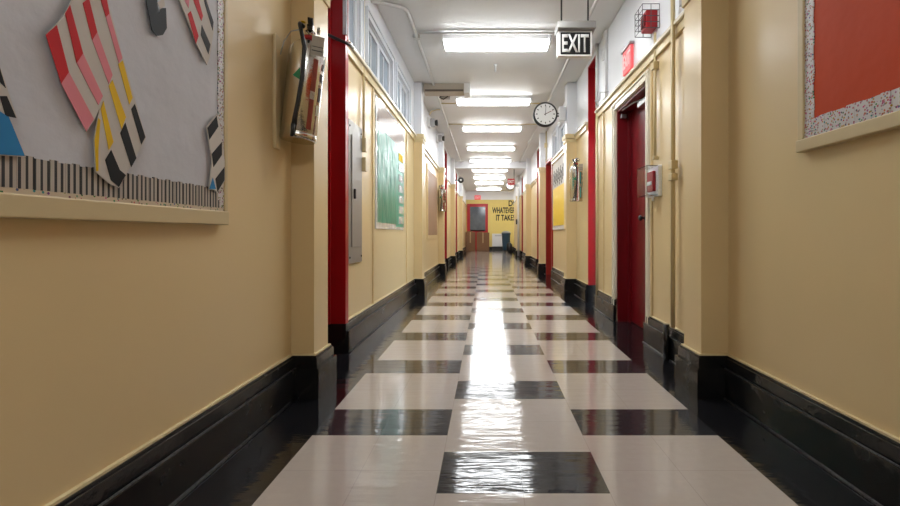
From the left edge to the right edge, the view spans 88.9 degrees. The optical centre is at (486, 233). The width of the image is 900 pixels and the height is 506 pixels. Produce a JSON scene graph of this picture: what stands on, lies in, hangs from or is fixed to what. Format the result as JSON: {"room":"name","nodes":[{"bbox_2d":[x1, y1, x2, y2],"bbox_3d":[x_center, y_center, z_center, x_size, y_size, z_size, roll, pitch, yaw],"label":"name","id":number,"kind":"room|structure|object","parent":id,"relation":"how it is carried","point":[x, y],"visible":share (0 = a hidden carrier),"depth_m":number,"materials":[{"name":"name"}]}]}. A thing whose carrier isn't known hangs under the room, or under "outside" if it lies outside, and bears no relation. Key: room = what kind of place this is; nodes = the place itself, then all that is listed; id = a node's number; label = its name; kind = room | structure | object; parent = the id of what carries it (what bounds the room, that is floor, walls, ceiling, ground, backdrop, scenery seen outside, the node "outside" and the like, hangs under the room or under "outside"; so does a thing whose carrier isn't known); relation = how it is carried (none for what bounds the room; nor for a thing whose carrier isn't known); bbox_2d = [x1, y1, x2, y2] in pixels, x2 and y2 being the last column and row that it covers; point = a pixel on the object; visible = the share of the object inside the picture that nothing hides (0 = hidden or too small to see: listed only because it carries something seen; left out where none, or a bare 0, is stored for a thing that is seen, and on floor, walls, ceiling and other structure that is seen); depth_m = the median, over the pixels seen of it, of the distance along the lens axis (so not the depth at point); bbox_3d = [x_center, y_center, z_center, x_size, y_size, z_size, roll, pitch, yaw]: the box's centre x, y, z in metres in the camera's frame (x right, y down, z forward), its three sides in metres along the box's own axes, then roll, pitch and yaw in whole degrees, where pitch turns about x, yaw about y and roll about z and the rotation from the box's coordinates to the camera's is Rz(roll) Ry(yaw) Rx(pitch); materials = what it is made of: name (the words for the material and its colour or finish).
{"room":"school corridor","nodes":[
{"label":"school corridor","id":0,"kind":"room"},
{"bbox_2d":[0,0,465,505],"bbox_3d":[-1.215,-0.680,10.750,0.250,3.180,27.500,0,0,0],"label":"wall","id":1,"kind":"structure","parent":0,"point":[113,334],"depth_m":1.58,"materials":[{"name":"beige paint"}]},
{"bbox_2d":[0,0,228,224],"bbox_3d":[-1.073,-0.688,0.713,0.035,1.305,2.325,0,0,0],"label":"bulletin board","id":2,"kind":"object","parent":1,"relation":"attached to","point":[177,95],"visible":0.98,"depth_m":1.36,"materials":[{"name":"paper"}]},
{"bbox_2d":[0,68,25,156],"bbox_3d":[-1.058,-0.302,0.967,0.003,0.288,0.165,0,0,0],"label":"sock","id":3,"kind":"object","parent":2,"relation":"attached to","point":[10,145],"visible":1,"depth_m":1.01,"materials":[{"name":"paper"}]},
{"bbox_2d":[45,0,145,187],"bbox_3d":[-1.058,-0.399,1.258,0.003,0.535,0.324,0,0,0],"label":"paper decoration","id":4,"kind":"object","parent":2,"relation":"attached to","point":[84,45],"visible":1,"depth_m":1.25,"materials":[{"name":"paper"}]},
{"bbox_2d":[146,0,166,35],"bbox_3d":[-1.058,-0.703,1.466,0.003,0.138,0.095,0,0,0],"label":"sock","id":5,"kind":"object","parent":2,"relation":"attached to","point":[158,20],"visible":1,"depth_m":1.47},
{"bbox_2d":[179,0,213,64],"bbox_3d":[-1.058,-0.765,1.673,0.003,0.254,0.204,0,0,0],"label":"sock","id":6,"kind":"object","parent":2,"relation":"attached to","point":[197,13],"visible":1,"depth_m":1.70,"materials":[{"name":"paper"}]},
{"bbox_2d":[206,114,224,192],"bbox_3d":[-1.058,-0.314,1.788,0.003,0.310,0.122,0,0,0],"label":"sock","id":7,"kind":"object","parent":2,"relation":"attached to","point":[217,172],"visible":1,"depth_m":1.79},
{"bbox_2d":[44,246,465,505],"bbox_3d":[-1.006,0.791,10.735,0.168,0.243,27.470,0,0,0],"label":"baseboard","id":8,"kind":"structure","parent":1,"relation":"attached to","point":[162,471],"depth_m":1.81,"materials":[{"name":"black ceramic"}]},
{"bbox_2d":[273,33,279,149],"bbox_3d":[-1.081,-0.728,2.353,0.018,0.585,0.055,0,0,0],"label":"wall bracket","id":9,"kind":"object","parent":1,"relation":"attached to","point":[276,39],"visible":1,"depth_m":2.33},
{"bbox_2d":[279,17,325,144],"bbox_3d":[-0.974,-0.802,2.422,0.231,0.643,0.222,0,0,-24],"label":"fire extinguisher","id":10,"kind":"object","parent":9,"relation":"attached to","point":[303,87],"visible":1,"depth_m":2.35,"materials":[{"name":"silver metal"}]},
{"bbox_2d":[291,0,329,353],"bbox_3d":[-1.014,-0.680,2.660,0.152,3.180,0.268,0,0,0],"label":"pilaster","id":11,"kind":"object","parent":1,"relation":"attached to","point":[309,163],"visible":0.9,"depth_m":2.55,"materials":[{"name":"beige paint"}]},
{"bbox_2d":[328,0,347,352],"bbox_3d":[-1.163,-0.675,3.160,0.194,3.170,0.760,0,0,0],"label":"door","id":12,"kind":"structure","parent":1,"relation":"in","point":[337,51],"depth_m":3.47,"materials":[{"name":"red metal"}]},
{"bbox_2d":[328,33,353,48],"bbox_3d":[-1.108,-1.455,3.455,0.177,0.092,0.133,0,0,0],"label":"door closer","id":13,"kind":"object","parent":12,"relation":"attached to","point":[329,35],"visible":0.92,"depth_m":3.40,"materials":[{"name":"black metal"}]},
{"bbox_2d":[343,0,363,59],"bbox_3d":[-1.103,-1.860,3.715,0.085,0.700,0.510,0,0,0],"label":"window","id":14,"kind":"structure","parent":1,"relation":"in","point":[351,10],"depth_m":3.85,"materials":[{"name":"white glass"}]},
{"bbox_2d":[348,118,361,263],"bbox_3d":[-1.071,-0.330,3.752,0.037,1.140,0.385,0,0,0],"label":"electrical panel","id":15,"kind":"object","parent":1,"relation":"attached to","point":[354,131],"visible":0.97,"depth_m":3.69,"materials":[{"name":"metal"}]},
{"bbox_2d":[362,0,366,171],"bbox_3d":[-1.067,-1.405,3.980,0.045,1.730,0.050,0,0,0],"label":"conduit","id":16,"kind":"object","parent":1,"relation":"attached to","point":[364,140],"visible":0.8,"depth_m":3.97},
{"bbox_2d":[372,88,373,303],"bbox_3d":[-1.083,-0.360,4.370,0.014,2.060,0.030,0,0,0],"label":"trim","id":17,"kind":"structure","parent":1,"relation":"attached to","point":[372,88],"depth_m":4.36,"materials":[{"name":"beige paint"}]},
{"bbox_2d":[365,6,394,101],"bbox_3d":[-1.103,-1.785,4.700,0.085,0.510,1.220,0,0,0],"label":"window","id":18,"kind":"structure","parent":1,"relation":"in","point":[376,59],"depth_m":4.66,"materials":[{"name":"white glass"}]},
{"bbox_2d":[348,39,415,139],"bbox_3d":[-1.067,-1.442,5.173,0.045,0.105,3.306,0,0,0],"label":"trim","id":19,"kind":"structure","parent":1,"relation":"attached to","point":[354,56],"depth_m":4.47,"materials":[{"name":"paint"}]},
{"bbox_2d":[375,94,403,229],"bbox_3d":[-1.081,-0.703,5.220,0.016,1.315,1.520,0,0,0],"label":"bulletin board","id":20,"kind":"object","parent":1,"relation":"attached to","point":[389,134],"visible":1,"depth_m":5.01,"materials":[{"name":"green paper"}]},
{"bbox_2d":[378,126,395,223],"bbox_3d":[-1.077,-0.590,4.985,0.003,0.960,0.930,0,0,0],"label":"print","id":21,"kind":"object","parent":20,"relation":"attached to","point":[386,143],"depth_m":4.91},
{"bbox_2d":[395,62,410,124],"bbox_3d":[-1.103,-1.785,5.930,0.085,0.510,1.000,0,0,0],"label":"window","id":22,"kind":"structure","parent":1,"relation":"in","point":[400,92],"depth_m":5.97,"materials":[{"name":"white glass"}]},
{"bbox_2d":[406,131,406,282],"bbox_3d":[-1.083,-0.360,6.200,0.014,2.060,0.030,0,0,0],"label":"trim","id":23,"kind":"structure","parent":1,"relation":"attached to","point":[406,131],"depth_m":6.19,"materials":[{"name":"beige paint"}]},
{"bbox_2d":[414,82,425,277],"bbox_3d":[-1.014,-0.680,6.960,0.152,3.180,0.268,0,0,0],"label":"pilaster","id":24,"kind":"object","parent":1,"relation":"attached to","point":[420,139],"visible":0.81,"depth_m":6.85,"materials":[{"name":"beige paint"}]},
{"bbox_2d":[427,163,436,239],"bbox_3d":[-1.079,-0.590,9.125,0.023,1.400,1.650,0,0,0],"label":"bulletin board","id":25,"kind":"object","parent":1,"relation":"attached to","point":[431,174],"visible":1,"depth_m":8.87,"materials":[{"name":"beige paint"}]},
{"bbox_2d":[424,146,439,171],"bbox_3d":[-1.067,-1.442,8.685,0.045,0.105,3.182,0,0,0],"label":"trim","id":26,"kind":"structure","parent":1,"relation":"attached to","point":[427,154],"depth_m":8.79,"materials":[{"name":"paint"}]},
{"bbox_2d":[427,117,437,127],"bbox_3d":[-0.999,-2.055,8.490,0.182,0.170,0.180,0,0,0],"label":"security camera","id":27,"kind":"object","parent":1,"relation":"attached to","point":[431,122],"visible":1,"depth_m":8.41,"materials":[{"name":"white plastic"}]},
{"bbox_2d":[436,134,444,142],"bbox_3d":[-0.999,-2.055,9.890,0.182,0.170,0.180,0,0,0],"label":"security camera","id":28,"kind":"object","parent":1,"relation":"attached to","point":[439,138],"visible":1,"depth_m":9.81,"materials":[{"name":"white plastic"}]},
{"bbox_2d":[438,133,445,262],"bbox_3d":[-1.014,-0.680,10.410,0.152,3.180,0.268,0,0,0],"label":"pilaster","id":29,"kind":"object","parent":1,"relation":"attached to","point":[441,174],"visible":0.78,"depth_m":10.30,"materials":[{"name":"beige paint"}]},
{"bbox_2d":[438,185,445,211],"bbox_3d":[-0.983,-0.790,10.162,0.208,0.600,0.191,0,0,41],"label":"fire extinguisher","id":30,"kind":"object","parent":29,"relation":"attached to","point":[441,192],"visible":0.99,"depth_m":10.11,"materials":[{"name":"silver metal"}]},
{"bbox_2d":[445,150,446,265],"bbox_3d":[-1.173,-0.650,12.250,0.174,3.120,0.700,0,0,0],"label":"door","id":31,"kind":"structure","parent":1,"relation":"in","point":[445,150],"depth_m":12.58,"materials":[{"name":"red metal"}]},
{"bbox_2d":[450,158,455,255],"bbox_3d":[-1.014,-0.680,13.910,0.152,3.180,0.268,0,0,0],"label":"pilaster","id":32,"kind":"object","parent":1,"relation":"attached to","point":[452,160],"visible":0.86,"depth_m":13.80,"materials":[{"name":"beige paint"}]},
{"bbox_2d":[456,173,456,253],"bbox_3d":[-1.173,-0.650,16.550,0.174,3.120,0.700,0,0,0],"label":"door","id":33,"kind":"structure","parent":1,"relation":"in","point":[456,173],"depth_m":16.88,"materials":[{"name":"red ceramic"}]},
{"bbox_2d":[459,177,462,249],"bbox_3d":[-1.014,-0.680,18.310,0.152,3.180,0.268,0,0,0],"label":"pilaster","id":34,"kind":"object","parent":1,"relation":"attached to","point":[460,184],"visible":0.76,"depth_m":18.20,"materials":[{"name":"beige paint"}]},
{"bbox_2d":[455,162,525,168],"bbox_3d":[0.130,-2.170,14.575,2.440,0.200,0.250,0,0,0],"label":"ceiling beam","id":35,"kind":"structure","parent":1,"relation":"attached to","point":[458,165],"depth_m":14.45,"materials":[{"name":"white paint"}]},
{"bbox_2d":[466,191,513,246],"bbox_3d":[1.430,-0.680,24.625,5.540,3.180,0.250,0,0,0],"label":"wall","id":36,"kind":"structure","parent":0,"point":[495,199],"depth_m":24.50,"materials":[{"name":"yellow paint"}]},
{"bbox_2d":[467,204,487,250],"bbox_3d":[-0.480,-0.340,24.445,1.120,2.500,0.110,0,0,0],"label":"door","id":37,"kind":"structure","parent":36,"relation":"in","point":[477,214],"depth_m":24.47,"materials":[{"name":"red metal"}]},
{"bbox_2d":[492,207,513,212],"bbox_3d":[0.922,-1.244,24.497,1.233,0.322,0.004,0,0,0],"label":"lettering","id":38,"kind":"object","parent":36,"relation":"attached to","point":[504,208],"depth_m":24.49,"materials":[{"name":"paint"}]},
{"bbox_2d":[496,215,513,220],"bbox_3d":[1.024,-0.852,24.497,1.029,0.322,0.004,0,0,0],"label":"lettering","id":39,"kind":"object","parent":36,"relation":"attached to","point":[496,215],"depth_m":24.49,"materials":[{"name":"paint"}]},
{"bbox_2d":[377,0,624,190],"bbox_3d":[1.400,-2.345,10.775,5.600,0.150,27.950,0,0,0],"label":"ceiling","id":40,"kind":"structure","parent":0,"point":[536,74],"depth_m":6.10,"materials":[{"name":"paint"}]},
{"bbox_2d":[371,0,461,162],"bbox_3d":[-0.934,-2.221,9.345,0.348,0.097,10.109,0,0,0],"label":"conduit","id":41,"kind":"object","parent":40,"relation":"attached to","point":[416,37],"visible":0.99,"depth_m":5.22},
{"bbox_2d":[439,96,450,99],"bbox_3d":[-0.664,-2.191,7.291,0.168,0.158,0.158,0,0,0],"label":"junction box","id":42,"kind":"object","parent":40,"relation":"attached to","point":[441,97],"visible":0.51,"depth_m":7.25,"materials":[{"name":"metal"}]},
{"bbox_2d":[424,83,469,97],"bbox_3d":[-0.600,-2.195,7.010,0.700,0.150,0.260,0,0,0],"label":"duct","id":43,"kind":"object","parent":40,"relation":"attached to","point":[439,89],"visible":1,"depth_m":6.90,"materials":[{"name":"beige metal"}]},
{"bbox_2d":[418,31,554,33],"bbox_3d":[0.140,-2.248,5.120,1.800,0.027,0.028,0,0,0],"label":"conduit","id":44,"kind":"object","parent":40,"relation":"attached to","point":[419,32],"visible":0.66,"depth_m":5.11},
{"bbox_2d":[473,175,504,178],"bbox_3d":[0.115,-2.220,18.000,1.250,0.100,0.280,0,0,0],"label":"ceiling light","id":45,"kind":"object","parent":40,"relation":"attached to","point":[474,176],"visible":1,"depth_m":17.87,"materials":[{"name":"white"}]},
{"bbox_2d":[474,177,504,178],"bbox_3d":[0.115,-2.191,18.000,1.200,0.038,0.260,0,0,0],"label":"diffuser","id":46,"kind":"object","parent":45,"relation":"attached to","point":[474,177],"depth_m":17.87,"materials":[{"name":"white"}]},
{"bbox_2d":[476,187,501,189],"bbox_3d":[0.115,-2.220,22.600,1.250,0.100,0.280,0,0,0],"label":"ceiling light","id":47,"kind":"object","parent":40,"relation":"attached to","point":[477,188],"visible":1,"depth_m":22.47,"materials":[{"name":"white"}]},
{"bbox_2d":[475,182,502,183],"bbox_3d":[0.115,-2.220,20.100,1.250,0.100,0.280,0,0,0],"label":"ceiling light","id":48,"kind":"object","parent":40,"relation":"attached to","point":[475,182],"visible":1,"depth_m":19.97,"materials":[{"name":"white"}]},
{"bbox_2d":[472,169,507,171],"bbox_3d":[0.115,-2.220,15.950,1.250,0.100,0.280,0,0,0],"label":"ceiling light","id":49,"kind":"object","parent":40,"relation":"attached to","point":[473,170],"visible":0.77,"depth_m":15.82,"materials":[{"name":"white"}]},
{"bbox_2d":[473,170,506,171],"bbox_3d":[0.115,-2.191,15.950,1.200,0.038,0.260,0,0,0],"label":"diffuser","id":50,"kind":"object","parent":49,"relation":"attached to","point":[473,170],"depth_m":15.92,"materials":[{"name":"white"}]},
{"bbox_2d":[470,158,510,162],"bbox_3d":[0.115,-2.220,13.850,1.250,0.100,0.280,0,0,0],"label":"ceiling light","id":51,"kind":"object","parent":40,"relation":"attached to","point":[471,159],"visible":1,"depth_m":13.72,"materials":[{"name":"white"}]},
{"bbox_2d":[470,160,509,161],"bbox_3d":[0.115,-2.191,13.850,1.200,0.038,0.260,0,0,0],"label":"diffuser","id":52,"kind":"object","parent":51,"relation":"attached to","point":[470,160],"depth_m":13.76,"materials":[{"name":"white"}]},
{"bbox_2d":[467,145,514,150],"bbox_3d":[0.115,-2.220,11.850,1.250,0.100,0.280,0,0,0],"label":"ceiling light","id":53,"kind":"object","parent":40,"relation":"attached to","point":[469,147],"visible":1,"depth_m":11.72,"materials":[{"name":"white"}]},
{"bbox_2d":[468,147,513,150],"bbox_3d":[0.115,-2.191,11.850,1.200,0.038,0.260,0,0,0],"label":"diffuser","id":54,"kind":"object","parent":53,"relation":"attached to","point":[469,148],"depth_m":11.73,"materials":[{"name":"white"}]},
{"bbox_2d":[462,125,521,131],"bbox_3d":[0.115,-2.220,9.620,1.250,0.100,0.280,0,0,0],"label":"ceiling light","id":55,"kind":"object","parent":40,"relation":"attached to","point":[465,128],"visible":0.92,"depth_m":9.49,"materials":[{"name":"white"}]},
{"bbox_2d":[463,127,520,131],"bbox_3d":[0.115,-2.191,9.620,1.200,0.038,0.260,0,0,0],"label":"diffuser","id":56,"kind":"object","parent":55,"relation":"attached to","point":[465,129],"depth_m":9.54,"materials":[{"name":"white"}]},
{"bbox_2d":[449,124,536,124],"bbox_3d":[0.125,-2.248,9.400,1.810,0.019,0.020,0,0,0],"label":"conduit","id":57,"kind":"object","parent":40,"relation":"attached to","point":[449,124],"visible":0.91,"depth_m":9.39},
{"bbox_2d":[455,95,531,105],"bbox_3d":[0.115,-2.220,7.640,1.250,0.100,0.280,0,0,0],"label":"ceiling light","id":58,"kind":"object","parent":40,"relation":"attached to","point":[474,100],"visible":0.9,"depth_m":7.51,"materials":[{"name":"white"}]},
{"bbox_2d":[457,99,529,105],"bbox_3d":[0.115,-2.191,7.640,1.200,0.038,0.260,0,0,0],"label":"diffuser","id":59,"kind":"object","parent":58,"relation":"attached to","point":[461,102],"depth_m":7.58,"materials":[{"name":"white"}]},
{"bbox_2d":[442,34,551,51],"bbox_3d":[0.115,-2.220,5.330,1.250,0.100,0.280,0,0,0],"label":"ceiling light","id":60,"kind":"object","parent":40,"relation":"attached to","point":[450,42],"visible":0.91,"depth_m":5.21,"materials":[{"name":"white plastic"}]},
{"bbox_2d":[444,40,548,50],"bbox_3d":[0.115,-2.191,5.330,1.200,0.038,0.260,0,0,0],"label":"diffuser","id":61,"kind":"object","parent":60,"relation":"attached to","point":[449,45],"depth_m":5.28,"materials":[{"name":"white"}]},
{"bbox_2d":[508,179,514,184],"bbox_3d":[0.830,-1.955,15.409,0.240,0.630,0.063,0,0,0],"label":"exit sign","id":62,"kind":"object","parent":40,"relation":"hanging from","point":[510,181],"visible":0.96,"depth_m":15.38,"materials":[{"name":"red plastic"}]},
{"bbox_2d":[519,0,597,162],"bbox_3d":[1.055,-2.248,5.750,0.048,0.036,17.300,0,0,0],"label":"conduit","id":63,"kind":"object","parent":40,"relation":"attached to","point":[595,2],"visible":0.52,"depth_m":6.53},
{"bbox_2d":[555,0,595,58],"bbox_3d":[0.833,-1.962,4.300,0.355,0.615,0.200,0,0,0],"label":"exit sign","id":64,"kind":"object","parent":40,"relation":"hanging from","point":[574,38],"visible":1,"depth_m":4.25,"materials":[{"name":"metal"}]},
{"bbox_2d":[516,196,516,249],"bbox_3d":[1.262,-0.680,18.310,0.176,3.180,0.268,0,0,0],"label":"pilaster","id":65,"kind":"object","parent":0,"point":[516,196],"visible":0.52,"depth_m":18.25,"materials":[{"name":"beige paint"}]},
{"bbox_2d":[175,250,875,505],"bbox_3d":[1.402,0.910,10.592,5.595,0.001,28.956,0,0,0],"label":"floor","id":66,"kind":"structure","parent":0,"point":[494,385],"depth_m":2.11,"materials":[{"name":"white tile"}]},
{"bbox_2d":[466,231,474,251],"bbox_3d":[-0.810,0.395,23.149,0.480,1.030,0.502,0,0,0],"label":"cardboard box","id":67,"kind":"object","parent":66,"relation":"on","point":[470,236],"visible":0.94,"depth_m":22.90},
{"bbox_2d":[477,233,488,251],"bbox_3d":[-0.177,0.410,23.174,0.635,1.000,0.552,0,0,0],"label":"cardboard box","id":68,"kind":"object","parent":66,"relation":"on","point":[482,238],"visible":0.9,"depth_m":22.90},
{"bbox_2d":[492,234,503,250],"bbox_3d":[0.625,0.460,24.403,0.650,0.900,0.134,0,0,0],"label":"radiator cover","id":69,"kind":"object","parent":66,"relation":"on","point":[496,238],"visible":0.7,"depth_m":24.34,"materials":[{"name":"white metal"}]},
{"bbox_2d":[502,231,510,250],"bbox_3d":[1.000,0.390,23.300,0.470,1.040,0.470,0,0,0],"label":"trash bin","id":70,"kind":"object","parent":66,"relation":"on","point":[505,234],"visible":0.84,"depth_m":23.13,"materials":[{"name":"blue plastic"}]},
{"bbox_2d":[506,241,512,251],"bbox_3d":[1.140,0.650,22.750,0.320,0.520,0.320,0,0,0],"label":"trash bag","id":71,"kind":"object","parent":66,"relation":"on","point":[509,247],"visible":1,"depth_m":22.64,"materials":[{"name":"black plastic"}]},
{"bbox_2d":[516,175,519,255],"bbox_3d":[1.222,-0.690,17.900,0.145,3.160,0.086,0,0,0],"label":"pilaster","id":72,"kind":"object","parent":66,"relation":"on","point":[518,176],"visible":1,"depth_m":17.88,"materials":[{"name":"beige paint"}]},
{"bbox_2d":[663,323,669,360],"bbox_3d":[1.290,0.780,3.280,0.044,0.260,0.044,0,0,0],"label":"pipe stub","id":73,"kind":"object","parent":66,"relation":"on","point":[666,327],"visible":1,"depth_m":3.26,"materials":[{"name":"black metal"}]},
{"bbox_2d":[514,0,899,437],"bbox_3d":[1.475,-0.680,9.750,0.250,3.180,25.500,0,0,0],"label":"wall","id":74,"kind":"structure","parent":0,"point":[814,236],"depth_m":2.11,"materials":[{"name":"beige paint"}]},
{"bbox_2d":[506,182,519,189],"bbox_3d":[0.942,-1.710,16.300,0.513,0.330,0.120,0,0,0],"label":"wall clock","id":75,"kind":"object","parent":74,"relation":"attached to","point":[509,187],"visible":0.67,"depth_m":16.25,"materials":[{"name":"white plastic"}]},
{"bbox_2d":[521,176,522,256],"bbox_3d":[1.433,-0.615,17.250,0.174,3.050,0.700,0,0,0],"label":"door","id":76,"kind":"structure","parent":74,"relation":"in","point":[522,176],"depth_m":17.58,"materials":[{"name":"red metal"}]},
{"bbox_2d":[525,158,530,255],"bbox_3d":[1.262,-0.680,13.910,0.176,3.180,0.268,0,0,0],"label":"pilaster","id":77,"kind":"object","parent":74,"relation":"attached to","point":[528,160],"visible":0.84,"depth_m":13.80,"materials":[{"name":"beige paint"}]},
{"bbox_2d":[537,148,538,262],"bbox_3d":[1.433,-0.650,11.875,0.174,3.120,0.650,0,0,0],"label":"door","id":78,"kind":"structure","parent":74,"relation":"in","point":[538,148],"depth_m":12.18,"materials":[{"name":"red metal"}]},
{"bbox_2d":[537,133,545,262],"bbox_3d":[1.262,-0.680,10.410,0.176,3.180,0.268,0,0,0],"label":"pilaster","id":79,"kind":"object","parent":74,"relation":"attached to","point":[541,170],"visible":0.75,"depth_m":10.30,"materials":[{"name":"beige paint"}]},
{"bbox_2d":[544,131,546,160],"bbox_3d":[1.320,-1.930,10.180,0.060,0.680,0.080,0,0,0],"label":"conduit","id":80,"kind":"object","parent":74,"relation":"attached to","point":[545,144],"visible":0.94,"depth_m":10.17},
{"bbox_2d":[546,155,552,274],"bbox_3d":[1.420,-0.340,9.725,0.200,2.500,0.950,0,0,0],"label":"door","id":81,"kind":"structure","parent":74,"relation":"in","point":[549,167],"depth_m":10.13,"materials":[{"name":"red metal"}]},
{"bbox_2d":[552,125,557,157],"bbox_3d":[1.363,-1.785,8.950,0.085,0.510,0.640,0,0,0],"label":"window","id":82,"kind":"structure","parent":74,"relation":"in","point":[554,131],"depth_m":9.15,"materials":[{"name":"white glass"}]},
{"bbox_2d":[551,146,563,164],"bbox_3d":[1.327,-1.442,8.182,0.045,0.105,2.176,0,0,0],"label":"trim","id":83,"kind":"structure","parent":74,"relation":"attached to","point":[560,153],"depth_m":8.43,"materials":[{"name":"paint"}]},
{"bbox_2d":[553,155,563,229],"bbox_3d":[1.337,-0.715,8.475,0.023,1.290,1.450,0,0,0],"label":"bulletin board","id":84,"kind":"object","parent":74,"relation":"attached to","point":[558,167],"visible":0.93,"depth_m":8.42,"materials":[{"name":"yellow paper"}]},
{"bbox_2d":[557,122,564,151],"bbox_3d":[1.363,-1.785,7.900,0.085,0.510,1.340,0,0,0],"label":"window","id":85,"kind":"structure","parent":74,"relation":"in","point":[562,128],"depth_m":8.44,"materials":[{"name":"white glass"}]},
{"bbox_2d":[562,82,576,277],"bbox_3d":[1.262,-0.680,6.960,0.176,3.180,0.268,0,0,0],"label":"pilaster","id":86,"kind":"object","parent":74,"relation":"attached to","point":[569,142],"visible":0.86,"depth_m":6.85,"materials":[{"name":"beige paint"}]},
{"bbox_2d":[533,102,565,126],"bbox_3d":[0.953,-1.807,6.960,0.491,0.370,0.120,0,0,0],"label":"wall clock","id":87,"kind":"object","parent":86,"relation":"attached to","point":[545,114],"visible":1,"depth_m":6.91,"materials":[{"name":"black plastic"}]},
{"bbox_2d":[568,158,582,201],"bbox_3d":[1.242,-0.740,6.282,0.208,0.600,0.191,0,0,41],"label":"fire extinguisher","id":88,"kind":"object","parent":74,"relation":"attached to","point":[576,171],"visible":1,"depth_m":6.22,"materials":[{"name":"silver metal"}]},
{"bbox_2d":[574,122,586,139],"bbox_3d":[1.327,-1.442,6.468,0.045,0.105,0.716,0,0,0],"label":"trim","id":89,"kind":"structure","parent":74,"relation":"attached to","point":[583,128],"depth_m":6.41,"materials":[{"name":"paint"}]},
{"bbox_2d":[588,57,595,301],"bbox_3d":[1.440,-0.650,5.820,0.189,3.120,0.520,0,0,0],"label":"door","id":90,"kind":"structure","parent":74,"relation":"in","point":[591,69],"depth_m":6.06,"materials":[{"name":"wood"}]},
{"bbox_2d":[595,44,597,107],"bbox_3d":[1.325,-1.885,5.480,0.036,0.770,0.034,0,0,0],"label":"conduit","id":91,"kind":"object","parent":74,"relation":"attached to","point":[596,45],"visible":0.84,"depth_m":5.46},
{"bbox_2d":[596,108,597,294],"bbox_3d":[1.325,-0.295,5.480,0.032,2.410,0.030,0,0,0],"label":"conduit","id":92,"kind":"object","parent":74,"relation":"attached to","point":[596,108],"visible":0.62,"depth_m":5.47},
{"bbox_2d":[603,112,603,291],"bbox_3d":[1.343,-0.360,5.250,0.014,2.060,0.030,0,0,0],"label":"trim","id":93,"kind":"structure","parent":74,"relation":"attached to","point":[603,112],"depth_m":5.24,"materials":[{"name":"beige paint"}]},
{"bbox_2d":[603,29,607,100],"bbox_3d":[1.335,-1.890,5.140,0.030,0.760,0.120,0,0,0],"label":"conduit","id":94,"kind":"object","parent":74,"relation":"attached to","point":[605,34],"visible":0.79,"depth_m":5.08,"materials":[{"name":"white metal"}]},
{"bbox_2d":[602,48,604,60],"bbox_3d":[1.308,-2.005,5.125,0.025,0.130,0.050,0,0,0],"label":"junction box","id":95,"kind":"object","parent":94,"relation":"attached to","point":[603,49],"visible":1,"depth_m":5.10,"materials":[{"name":"white plastic"}]},
{"bbox_2d":[621,41,633,76],"bbox_3d":[1.327,-1.641,4.310,0.045,0.242,0.280,0,0,0],"label":"exit sign","id":96,"kind":"object","parent":74,"relation":"attached to","point":[627,52],"visible":0.95,"depth_m":4.25,"materials":[{"name":"red"}]},
{"bbox_2d":[611,67,649,323],"bbox_3d":[1.335,-0.225,4.287,0.030,2.270,1.105,0,0,0],"label":"trim","id":97,"kind":"structure","parent":74,"relation":"attached to","point":[644,79],"depth_m":4.10,"materials":[{"name":"paint"}]},
{"bbox_2d":[617,85,644,327],"bbox_3d":[1.442,-0.180,4.275,0.185,2.180,0.910,0,0,0],"label":"door","id":98,"kind":"structure","parent":74,"relation":"in","point":[631,116],"depth_m":4.68,"materials":[{"name":"red metal"}]},
{"bbox_2d":[594,10,683,117],"bbox_3d":[1.327,-1.442,4.162,0.045,0.105,2.736,0,0,0],"label":"trim","id":99,"kind":"structure","parent":74,"relation":"attached to","point":[663,42],"depth_m":3.87,"materials":[{"name":"paint"}]},
{"bbox_2d":[635,3,659,37],"bbox_3d":[1.282,-1.698,3.650,0.139,0.190,0.186,0,0,0],"label":"fire alarm","id":100,"kind":"object","parent":74,"relation":"attached to","point":[648,20],"visible":1,"depth_m":3.60,"materials":[{"name":"red plastic"}]},
{"bbox_2d":[637,165,661,200],"bbox_3d":[1.291,-0.393,3.625,0.118,0.275,0.230,0,0,0],"label":"alarm pull station","id":101,"kind":"object","parent":74,"relation":"attached to","point":[649,177],"visible":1,"depth_m":3.52,"materials":[{"name":"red plastic"}]},
{"bbox_2d":[650,62,652,315],"bbox_3d":[1.343,-0.360,3.720,0.014,2.060,0.030,0,0,0],"label":"trim","id":102,"kind":"structure","parent":74,"relation":"attached to","point":[651,72],"depth_m":3.71,"materials":[{"name":"beige paint"}]},
{"bbox_2d":[651,32,658,159],"bbox_3d":[1.327,-1.080,3.600,0.045,1.000,0.050,0,0,0],"label":"conduit","id":103,"kind":"object","parent":74,"relation":"attached to","point":[655,64],"visible":1,"depth_m":3.59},
{"bbox_2d":[668,0,677,327],"bbox_3d":[1.307,-0.805,3.200,0.046,2.930,0.060,0,0,0],"label":"conduit","id":104,"kind":"object","parent":74,"relation":"attached to","point":[672,164],"visible":1,"depth_m":3.19,"materials":[{"name":"metal"}]},
{"bbox_2d":[683,29,683,331],"bbox_3d":[1.343,-0.360,3.100,0.014,2.060,0.030,0,0,0],"label":"trim","id":105,"kind":"structure","parent":74,"relation":"attached to","point":[683,29],"depth_m":3.10,"materials":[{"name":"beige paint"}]},
{"bbox_2d":[682,0,727,353],"bbox_3d":[1.262,-0.680,2.660,0.176,3.180,0.268,0,0,0],"label":"pilaster","id":106,"kind":"object","parent":74,"relation":"attached to","point":[705,21],"visible":0.9,"depth_m":2.55,"materials":[{"name":"beige paint"}]},
{"bbox_2d":[513,247,899,505],"bbox_3d":[1.254,0.791,9.750,0.192,0.243,25.500,0,0,0],"label":"baseboard","id":107,"kind":"structure","parent":74,"relation":"attached to","point":[863,456],"depth_m":2.00,"materials":[{"name":"black ceramic"}]},
{"bbox_2d":[796,0,899,152],"bbox_3d":[1.331,-0.991,0.796,0.038,1.298,2.292,0,0,0],"label":"bulletin board","id":108,"kind":"object","parent":74,"relation":"attached to","point":[849,50],"visible":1,"depth_m":1.69,"materials":[{"name":"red paper"}]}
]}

